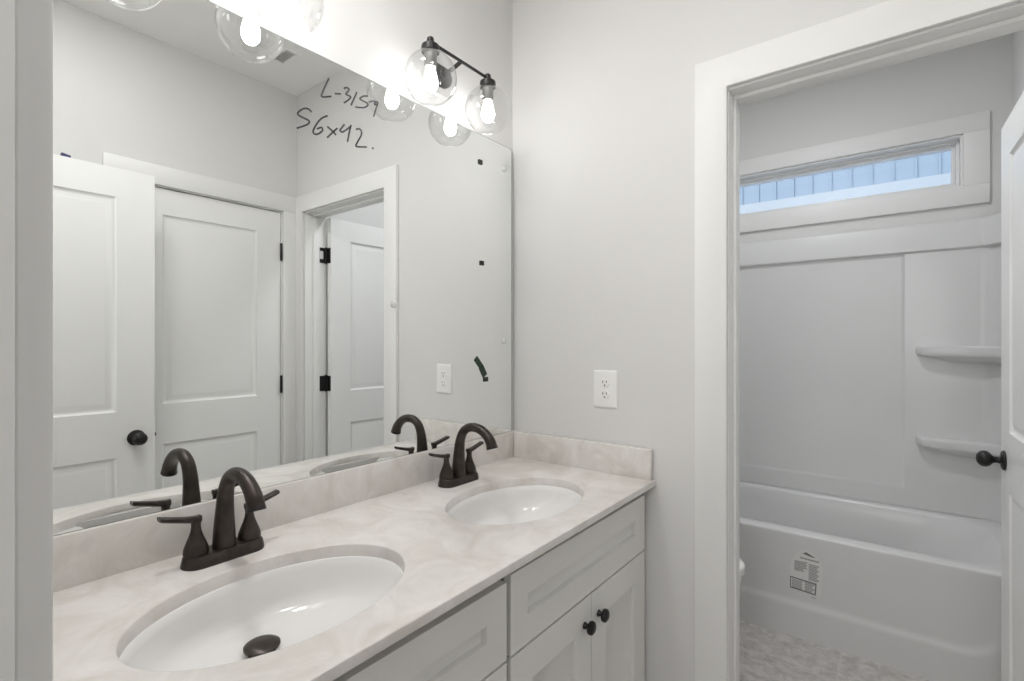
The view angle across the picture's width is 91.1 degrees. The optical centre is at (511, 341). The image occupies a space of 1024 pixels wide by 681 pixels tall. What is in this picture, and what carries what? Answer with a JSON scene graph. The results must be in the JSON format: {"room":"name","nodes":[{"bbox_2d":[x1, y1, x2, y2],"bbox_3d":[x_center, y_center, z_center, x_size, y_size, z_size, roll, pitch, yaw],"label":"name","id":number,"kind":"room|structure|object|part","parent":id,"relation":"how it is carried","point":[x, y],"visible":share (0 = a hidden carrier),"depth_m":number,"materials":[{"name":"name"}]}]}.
{"room":"bathroom","nodes":[
{"label":"bathroom","id":0,"kind":"room"},
{"bbox_2d":[209,0,512,429],"bbox_3d":[-0.819,-0.088,1.361,0.600,2.786,5.750,0,0,38],"label":"wall","id":1,"kind":"structure","parent":0,"point":[374,40],"depth_m":1.56,"materials":[{"name":"paint"}]},
{"bbox_2d":[53,0,511,535],"bbox_3d":[-0.442,-0.195,1.342,0.019,1.066,1.430,0,0,38],"label":"wall mirror","id":2,"kind":"object","parent":1,"relation":"attached to","point":[273,261],"visible":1,"depth_m":1.13,"materials":[{"name":"clear glass"}]},
{"bbox_2d":[53,430,514,592],"bbox_3d":[-0.431,0.387,1.352,0.018,0.097,1.442,0,0,38],"label":"backsplash","id":3,"kind":"structure","parent":1,"relation":"attached to","point":[83,556],"depth_m":1.12,"materials":[{"name":"stone"}]},
{"bbox_2d":[251,0,323,36],"bbox_3d":[-0.587,-0.795,1.025,0.176,0.185,0.410,0,0,38],"label":"vanity light","id":4,"kind":"object","parent":1,"relation":"attached to","point":[287,8],"visible":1,"depth_m":1.11,"materials":[{"name":"white glass"}]},
{"bbox_3d":[-0.500,-0.760,1.120,0.043,0.070,0.043,0,0,38],"label":"bulb","id":5,"kind":"part","parent":4,"relation":"part of","materials":[{"name":"white glass"}]},
{"bbox_2d":[403,36,510,130],"bbox_3d":[-0.167,-0.795,1.567,0.176,0.185,0.410,0,0,38],"label":"vanity light","id":6,"kind":"object","parent":1,"relation":"attached to","point":[435,75],"visible":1,"depth_m":1.58,"materials":[{"name":"black metal"}]},
{"bbox_3d":[-0.237,-0.770,1.460,0.154,0.136,0.154,0,0,38],"label":"glass globe","id":7,"kind":"part","parent":6,"relation":"part of"},
{"bbox_2d":[424,48,436,69],"bbox_3d":[-0.237,-0.818,1.460,0.037,0.045,0.037,0,0,38],"label":"socket","id":8,"kind":"object","parent":6,"relation":"attached to","point":[430,54],"depth_m":1.44,"materials":[{"name":"grey metal"}]},
{"bbox_3d":[-0.237,-0.760,1.460,0.043,0.070,0.043,0,0,38],"label":"bulb","id":9,"kind":"part","parent":6,"relation":"part of","materials":[{"name":"white glass"}]},
{"bbox_3d":[-0.189,-0.858,1.585,0.082,0.034,0.028,0,0,38],"label":"arm","id":10,"kind":"part","parent":6,"relation":"part of","materials":[{"name":"black metal"}]},
{"bbox_2d":[482,85,492,101],"bbox_3d":[-0.080,-0.818,1.662,0.037,0.045,0.037,0,0,38],"label":"socket","id":11,"kind":"object","parent":6,"relation":"attached to","point":[487,90],"depth_m":1.65,"materials":[{"name":"grey metal"}]},
{"bbox_3d":[-0.080,-0.770,1.662,0.154,0.136,0.154,0,0,38],"label":"glass globe","id":12,"kind":"part","parent":6,"relation":"part of"},
{"bbox_3d":[-0.080,-0.760,1.662,0.043,0.070,0.043,0,0,38],"label":"bulb","id":13,"kind":"part","parent":6,"relation":"part of","materials":[{"name":"white glass"}]},
{"bbox_2d":[513,0,888,680],"bbox_3d":[0.669,-0.053,1.492,1.593,2.716,0.122,0,0,38],"label":"wall","id":14,"kind":"structure","parent":0,"point":[604,90],"depth_m":1.64,"materials":[{"name":"paint"}]},
{"bbox_2d":[593,370,617,408],"bbox_3d":[0.312,0.159,1.685,0.089,0.126,0.009,0,0,38],"label":"wall outlet","id":15,"kind":"object","parent":14,"relation":"attached to","point":[605,382],"visible":1,"depth_m":1.68,"materials":[{"name":"white plastic"}]},
{"bbox_2d":[600,391,608,398],"bbox_3d":[0.310,0.178,1.683,0.034,0.028,0.003,0,0,38],"label":"receptacle","id":16,"kind":"object","parent":15,"relation":"attached to","point":[603,394],"depth_m":1.68,"materials":[{"name":"plastic"}]},
{"bbox_2d":[600,379,608,386],"bbox_3d":[0.310,0.139,1.683,0.034,0.028,0.003,0,0,38],"label":"receptacle","id":17,"kind":"object","parent":15,"relation":"attached to","point":[603,382],"depth_m":1.68,"materials":[{"name":"plastic"}]},
{"bbox_2d":[695,0,1023,680],"bbox_3d":[0.943,0.242,1.280,0.900,2.126,0.158,0,0,38],"label":"door frame","id":18,"kind":"structure","parent":14,"relation":"attached to","point":[889,20],"depth_m":1.45,"materials":[{"name":"white paint"}]},
{"bbox_2d":[976,91,1023,680],"bbox_3d":[1.448,0.287,1.399,0.178,2.015,0.757,0,0,38],"label":"door","id":19,"kind":"structure","parent":14,"relation":"in","point":[1011,458],"depth_m":1.59,"materials":[{"name":"white paint"}]},
{"bbox_3d":[1.599,0.393,1.681,0.072,0.066,0.066,0,0,38],"label":"knob","id":20,"kind":"part","parent":19,"relation":"part of","materials":[{"name":"black metal"}]},
{"bbox_2d":[740,620,931,680],"bbox_3d":[0.209,1.345,0.565,3.200,0.080,5.750,0,0,38],"label":"floor","id":21,"kind":"structure","parent":0,"point":[766,654],"depth_m":2.04,"materials":[{"name":"tile"}]},
{"bbox_2d":[333,580,506,680],"bbox_3d":[-0.437,0.878,0.895,0.566,0.850,0.748,0,0,38],"label":"vanity cabinet","id":22,"kind":"object","parent":21,"relation":"on","point":[467,642],"visible":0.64,"depth_m":0.92,"materials":[{"name":"grey paint"}]},
{"bbox_3d":[-0.131,0.923,0.891,0.019,0.528,0.366,0,0,38],"label":"door","id":23,"kind":"part","parent":22,"relation":"part of","materials":[{"name":"grey paint"}]},
{"bbox_2d":[500,494,644,680],"bbox_3d":[0.010,0.878,1.473,0.566,0.850,0.710,0,0,38],"label":"vanity cabinet","id":24,"kind":"object","parent":21,"relation":"on","point":[576,610],"visible":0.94,"depth_m":1.30,"materials":[{"name":"grey paint"}]},
{"bbox_2d":[53,430,655,680],"bbox_3d":[-0.209,0.400,1.180,0.580,0.122,1.442,0,0,38],"label":"countertop","id":25,"kind":"structure","parent":24,"relation":"on","point":[112,581],"depth_m":1.02,"materials":[{"name":"stone"}]},
{"bbox_2d":[157,467,279,570],"bbox_3d":[-0.534,0.340,0.981,0.182,0.189,0.225,0,0,38],"label":"bathroom faucet","id":26,"kind":"object","parent":25,"relation":"on","point":[197,554],"visible":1,"depth_m":0.99,"materials":[{"name":"brown metal"}]},
{"bbox_3d":[-0.633,0.340,0.960,0.021,0.026,0.070,0,0,38],"label":"lever","id":27,"kind":"part","parent":26,"relation":"part of","materials":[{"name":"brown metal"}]},
{"bbox_3d":[-0.616,0.378,0.980,0.044,0.072,0.044,0,0,38],"label":"handle","id":28,"kind":"part","parent":26,"relation":"part of","materials":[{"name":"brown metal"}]},
{"bbox_3d":[-0.583,0.424,1.018,0.060,0.022,0.155,0,0,38],"label":"plate","id":29,"kind":"part","parent":26,"relation":"part of","materials":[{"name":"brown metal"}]},
{"bbox_3d":[-0.532,0.330,0.979,0.173,0.169,0.044,0,0,38],"label":"spout","id":30,"kind":"part","parent":26,"relation":"part of","materials":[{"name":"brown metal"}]},
{"bbox_3d":[-0.554,0.378,1.060,0.044,0.072,0.044,0,0,38],"label":"handle","id":31,"kind":"part","parent":26,"relation":"part of","materials":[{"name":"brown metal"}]},
{"bbox_3d":[-0.539,0.340,1.082,0.021,0.026,0.070,0,0,38],"label":"lever","id":32,"kind":"part","parent":26,"relation":"part of","materials":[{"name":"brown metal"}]},
{"bbox_2d":[119,556,402,670],"bbox_3d":[-0.397,0.518,0.873,0.378,0.114,0.538,0,0,38],"label":"sink basin","id":33,"kind":"object","parent":25,"relation":"in","point":[279,608],"visible":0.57,"depth_m":0.98,"materials":[{"name":"white ceramic"}]},
{"bbox_2d":[429,423,497,487],"bbox_3d":[-0.117,0.340,1.521,0.182,0.189,0.225,0,0,38],"label":"bathroom faucet","id":34,"kind":"object","parent":25,"relation":"on","point":[463,471],"visible":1,"depth_m":1.53,"materials":[{"name":"brown metal"}]},
{"bbox_3d":[-0.215,0.340,1.500,0.021,0.026,0.070,0,0,38],"label":"lever","id":35,"kind":"part","parent":34,"relation":"part of","materials":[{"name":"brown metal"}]},
{"bbox_3d":[-0.198,0.378,1.520,0.044,0.072,0.044,0,0,38],"label":"handle","id":36,"kind":"part","parent":34,"relation":"part of","materials":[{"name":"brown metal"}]},
{"bbox_3d":[-0.165,0.424,1.558,0.060,0.022,0.155,0,0,38],"label":"plate","id":37,"kind":"part","parent":34,"relation":"part of","materials":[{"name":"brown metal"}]},
{"bbox_3d":[-0.136,0.378,1.600,0.044,0.072,0.044,0,0,38],"label":"handle","id":38,"kind":"part","parent":34,"relation":"part of","materials":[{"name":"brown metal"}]},
{"bbox_3d":[-0.114,0.330,1.519,0.173,0.169,0.044,0,0,38],"label":"spout","id":39,"kind":"part","parent":34,"relation":"part of","materials":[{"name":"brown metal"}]},
{"bbox_3d":[-0.121,0.340,1.622,0.021,0.026,0.070,0,0,38],"label":"lever","id":40,"kind":"part","parent":34,"relation":"part of","materials":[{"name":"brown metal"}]},
{"bbox_2d":[447,485,581,524],"bbox_3d":[0.016,0.518,1.404,0.378,0.114,0.538,0,0,38],"label":"sink basin","id":41,"kind":"object","parent":25,"relation":"in","point":[518,504],"visible":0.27,"depth_m":1.57,"materials":[{"name":"white ceramic"}]},
{"bbox_3d":[0.095,0.923,1.183,0.019,0.528,0.342,0,0,38],"label":"door","id":42,"kind":"part","parent":24,"relation":"part of","materials":[{"name":"grey paint"}]},
{"bbox_3d":[0.197,0.725,1.275,0.029,0.034,0.034,0,0,38],"label":"knob","id":43,"kind":"part","parent":24,"relation":"part of","materials":[{"name":"black metal"}]},
{"bbox_3d":[0.242,0.725,1.333,0.029,0.034,0.034,0,0,38],"label":"knob","id":44,"kind":"part","parent":24,"relation":"part of","materials":[{"name":"black metal"}]},
{"bbox_3d":[0.306,0.923,1.455,0.019,0.528,0.342,0,0,38],"label":"door","id":45,"kind":"part","parent":24,"relation":"part of","materials":[{"name":"grey paint"}]},
{"bbox_2d":[740,558,744,584],"bbox_3d":[0.635,0.926,2.164,0.678,0.754,0.428,0,0,38],"label":"toilet","id":46,"kind":"object","parent":21,"relation":"on","point":[742,566],"visible":0.03,"depth_m":1.96,"materials":[{"name":"white ceramic"}]},
{"bbox_3d":[0.721,0.881,2.097,0.460,0.022,0.380,0,0,38],"label":"lid","id":47,"kind":"part","parent":46,"relation":"part of","materials":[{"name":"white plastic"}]},
{"bbox_2d":[740,480,1000,680],"bbox_3d":[1.476,1.076,2.534,1.585,0.458,0.774,0,0,38],"label":"bathtub","id":48,"kind":"object","parent":21,"relation":"on","point":[915,591],"visible":0.57,"depth_m":2.14,"materials":[{"name":"plastic"}]},
{"bbox_2d":[792,579,815,598],"bbox_3d":[1.278,1.083,2.204,0.092,0.064,0.001,0,0,38],"label":"print","id":49,"kind":"object","parent":48,"relation":"attached to","point":[801,588],"depth_m":2.20},
{"bbox_2d":[794,557,818,582],"bbox_3d":[1.287,0.994,2.197,0.094,0.094,0.001,0,0,38],"label":"print","id":50,"kind":"object","parent":48,"relation":"on","point":[806,569],"depth_m":2.20},
{"bbox_2d":[740,213,1000,522],"bbox_3d":[1.481,0.124,2.540,1.571,1.444,0.757,0,0,38],"label":"tub surround","id":51,"kind":"object","parent":48,"relation":"on","point":[870,360],"visible":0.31,"depth_m":2.65,"materials":[{"name":"white plastic"}]},
{"bbox_2d":[916,435,1000,457],"bbox_3d":[2.116,0.513,2.368,0.331,0.080,0.224,0,0,38],"label":"shelf","id":52,"kind":"object","parent":51,"relation":"attached to","point":[948,446],"depth_m":2.43,"materials":[{"name":"white plastic"}]},
{"bbox_2d":[916,346,1000,363],"bbox_3d":[2.116,0.062,2.368,0.331,0.080,0.224,0,0,38],"label":"shelf","id":53,"kind":"object","parent":51,"relation":"attached to","point":[924,354],"depth_m":2.41,"materials":[{"name":"white plastic"}]},
{"bbox_3d":[2.093,0.190,2.071,0.093,1.312,0.764,0,0,31],"label":"panel","id":54,"kind":"part","parent":51,"relation":"part of","materials":[{"name":"white plastic"}]},
{"bbox_2d":[740,33,1012,243],"bbox_3d":[1.763,-0.088,2.904,1.593,2.786,0.150,0,0,38],"label":"wall","id":55,"kind":"structure","parent":0,"point":[975,77],"depth_m":2.64,"materials":[{"name":"paint"}]},
{"bbox_2d":[740,110,989,232],"bbox_3d":[1.760,-0.884,2.894,1.428,0.438,0.168,0,0,38],"label":"window","id":56,"kind":"structure","parent":55,"relation":"in","point":[967,137],"depth_m":2.65,"materials":[{"name":"white paint"}]},
{"bbox_3d":[1.770,-0.886,2.907,1.220,0.238,0.075,0,0,38],"label":"frame","id":57,"kind":"part","parent":56,"relation":"part of","materials":[{"name":"white plastic"}]},
{"bbox_2d":[1013,30,1023,107],"bbox_3d":[1.076,-0.088,-0.106,1.007,2.786,5.750,0,0,38],"label":"wall","id":58,"kind":"structure","parent":0,"point":[1018,37],"depth_m":2.24,"materials":[{"name":"paint"}]},
{"bbox_3d":[-0.140,-0.053,0.114,3.200,2.716,0.116,0,0,38],"label":"wall","id":59,"kind":"structure","parent":0,"visible":0},
{"bbox_2d":[0,0,52,680],"bbox_3d":[-0.069,0.242,0.071,0.925,2.126,0.136,0,0,38],"label":"door frame","id":60,"kind":"structure","parent":59,"relation":"attached to","point":[33,18],"depth_m":0.34,"materials":[{"name":"white paint"}]},
{"label":"outside","id":61,"kind":"structure","parent":0,"visible":0},
{"bbox_3d":[2.937,1.655,4.087,18.000,0.100,3.140,0,0,38],"label":"ground","id":62,"kind":"structure","parent":61,"visible":0},
{"bbox_2d":[740,151,950,213],"bbox_3d":[3.889,-1.545,5.317,16.000,6.300,0.230,0,0,38],"label":"window","id":63,"kind":"structure","parent":62,"relation":"on","point":[933,169],"depth_m":5.39,"materials":[{"name":"blue"}]}
]}

